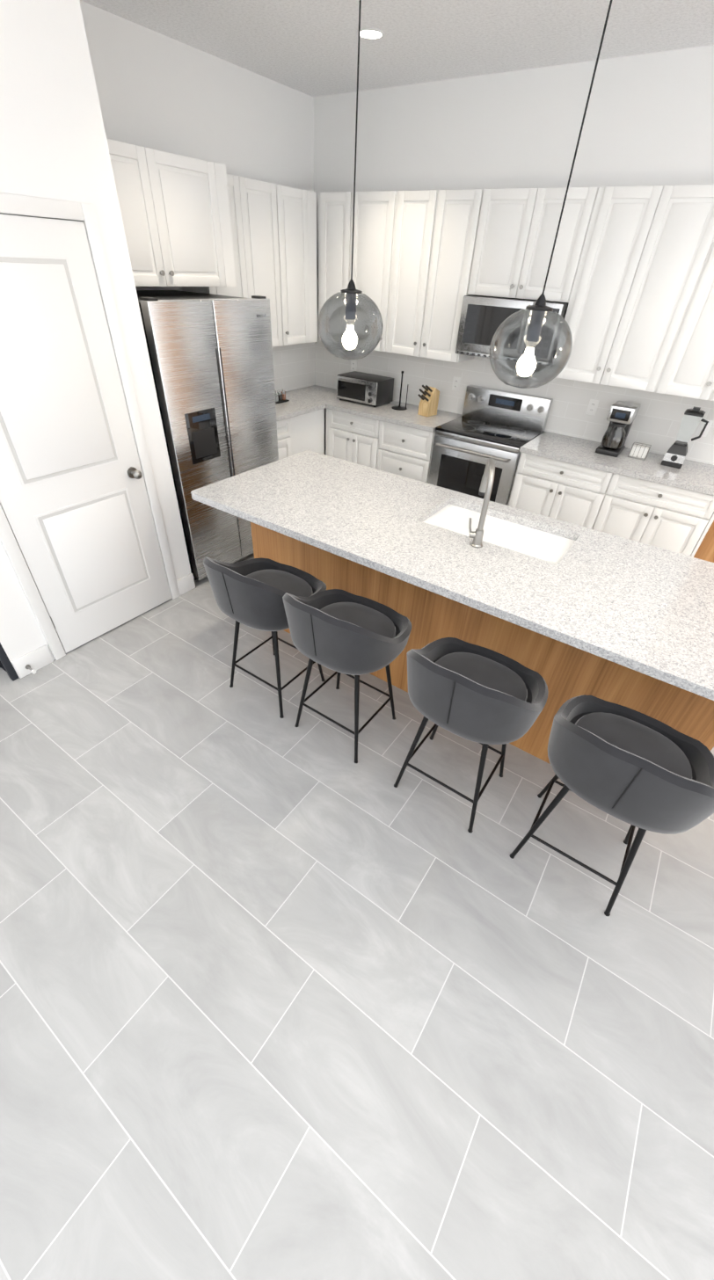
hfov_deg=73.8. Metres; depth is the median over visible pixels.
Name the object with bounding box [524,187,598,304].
upper cabinet
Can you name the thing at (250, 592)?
stool
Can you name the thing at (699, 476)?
countertop
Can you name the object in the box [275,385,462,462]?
countertop
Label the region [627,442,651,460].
napkin holder
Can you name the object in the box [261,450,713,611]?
island countertop
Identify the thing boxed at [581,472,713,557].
base cabinet
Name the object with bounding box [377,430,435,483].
base cabinet
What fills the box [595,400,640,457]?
coffee maker
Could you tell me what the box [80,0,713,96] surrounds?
ceiling
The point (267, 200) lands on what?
upper cabinet
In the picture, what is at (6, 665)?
chair
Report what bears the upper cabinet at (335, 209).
attached to the wall at (81, 83)
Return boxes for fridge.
[136,290,278,580]
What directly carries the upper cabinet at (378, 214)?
attached to the wall at (81, 83)
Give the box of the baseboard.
[11,573,195,678]
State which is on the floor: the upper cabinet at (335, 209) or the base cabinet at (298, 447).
the base cabinet at (298, 447)
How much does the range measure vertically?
1.185 m
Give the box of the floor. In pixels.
[0,552,713,1279]
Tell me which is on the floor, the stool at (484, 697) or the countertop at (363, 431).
the stool at (484, 697)
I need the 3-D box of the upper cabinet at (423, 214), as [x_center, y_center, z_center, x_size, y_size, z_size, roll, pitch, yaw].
[0.530,-3.068,4.050,0.493,1.075,0.358,25,43,25]
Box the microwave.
[455,295,568,364]
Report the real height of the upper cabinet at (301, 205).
1.075 m
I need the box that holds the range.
[428,385,552,505]
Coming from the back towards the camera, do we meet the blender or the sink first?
the blender
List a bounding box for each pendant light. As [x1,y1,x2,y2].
[317,0,383,360]
[489,0,612,388]
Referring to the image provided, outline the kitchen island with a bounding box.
[248,520,713,763]
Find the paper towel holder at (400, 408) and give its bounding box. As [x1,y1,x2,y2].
[391,370,407,410]
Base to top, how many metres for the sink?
0.216 m
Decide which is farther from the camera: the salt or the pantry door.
the salt
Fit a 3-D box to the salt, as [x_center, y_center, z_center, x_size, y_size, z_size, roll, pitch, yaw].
[-0.745,-2.366,4.606,0.080,0.108,0.170,25,43,25]
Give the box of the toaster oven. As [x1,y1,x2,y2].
[336,370,393,407]
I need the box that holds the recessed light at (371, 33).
[356,27,385,40]
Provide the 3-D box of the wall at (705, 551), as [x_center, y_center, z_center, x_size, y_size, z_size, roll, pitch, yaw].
[4.708,-0.919,2.259,4.400,3.090,0.022,25,43,25]
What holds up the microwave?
attached to the upper cabinet at (512, 221)
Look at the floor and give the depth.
1.67 m
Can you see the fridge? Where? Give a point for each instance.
(211, 359)
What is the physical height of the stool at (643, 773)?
0.919 m
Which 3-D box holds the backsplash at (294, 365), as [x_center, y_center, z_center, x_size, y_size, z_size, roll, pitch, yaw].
[-0.931,-2.636,4.643,0.015,0.468,1.620,25,43,25]
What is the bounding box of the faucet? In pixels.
[468,458,494,547]
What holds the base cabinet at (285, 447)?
on the floor
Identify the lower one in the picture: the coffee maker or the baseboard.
the baseboard
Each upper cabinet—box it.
[106,138,176,286]
[159,150,239,290]
[181,174,254,298]
[247,178,289,347]
[285,186,317,344]
[318,191,359,341]
[352,190,405,352]
[391,189,447,357]
[426,189,493,362]
[475,188,545,298]
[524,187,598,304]
[556,185,676,385]
[609,184,713,393]
[665,279,713,400]
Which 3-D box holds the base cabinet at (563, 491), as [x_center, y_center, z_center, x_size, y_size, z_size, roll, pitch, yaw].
[1.796,-1.180,4.157,0.778,0.880,0.607,25,43,25]
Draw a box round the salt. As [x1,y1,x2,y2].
[275,388,289,403]
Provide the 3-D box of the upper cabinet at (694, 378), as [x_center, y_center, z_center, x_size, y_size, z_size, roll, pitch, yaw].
[2.377,-2.198,3.086,0.468,1.075,0.358,25,43,25]
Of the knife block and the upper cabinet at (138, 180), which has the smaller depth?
the upper cabinet at (138, 180)
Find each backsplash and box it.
[272,341,314,393]
[314,335,713,465]
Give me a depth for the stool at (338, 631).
2.09 m
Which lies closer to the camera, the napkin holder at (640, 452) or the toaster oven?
the napkin holder at (640, 452)
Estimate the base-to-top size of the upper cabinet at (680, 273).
1.075 m
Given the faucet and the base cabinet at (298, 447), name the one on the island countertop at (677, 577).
the faucet
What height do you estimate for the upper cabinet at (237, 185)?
1.075 m
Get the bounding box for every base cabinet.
[276,434,292,459]
[292,441,324,455]
[325,448,377,469]
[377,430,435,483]
[507,451,602,525]
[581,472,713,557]
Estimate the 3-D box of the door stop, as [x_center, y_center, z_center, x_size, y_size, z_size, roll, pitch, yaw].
[-1.916,0.173,2.797,0.075,0.028,0.028,25,43,25]
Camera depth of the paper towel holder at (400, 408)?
4.59 m
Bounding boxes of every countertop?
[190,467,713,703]
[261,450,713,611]
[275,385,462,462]
[519,431,713,497]
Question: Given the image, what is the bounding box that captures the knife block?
[417,385,439,416]
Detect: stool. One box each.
[202,556,326,718]
[282,589,411,763]
[393,637,548,833]
[509,694,713,916]
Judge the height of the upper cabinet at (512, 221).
0.605 m
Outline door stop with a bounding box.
[25,664,36,673]
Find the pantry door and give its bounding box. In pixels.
[0,192,180,660]
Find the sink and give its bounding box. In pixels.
[422,502,574,562]
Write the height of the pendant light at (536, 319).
1.398 m
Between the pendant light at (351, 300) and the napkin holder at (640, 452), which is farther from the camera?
the napkin holder at (640, 452)
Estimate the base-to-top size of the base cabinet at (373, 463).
0.880 m
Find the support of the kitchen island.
on the floor
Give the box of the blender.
[660,406,708,468]
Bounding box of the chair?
[0,643,18,680]
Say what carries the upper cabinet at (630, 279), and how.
attached to the wall at (81, 83)
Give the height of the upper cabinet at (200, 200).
0.625 m
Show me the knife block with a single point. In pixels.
(428, 402)
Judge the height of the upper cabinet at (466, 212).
1.075 m
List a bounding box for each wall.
[0,0,713,677]
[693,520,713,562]
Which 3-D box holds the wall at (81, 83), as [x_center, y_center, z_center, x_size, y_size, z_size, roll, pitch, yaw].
[-1.142,-0.604,1.433,13.020,3.090,8.370,25,43,25]
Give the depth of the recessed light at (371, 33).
2.80 m
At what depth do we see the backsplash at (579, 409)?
4.05 m

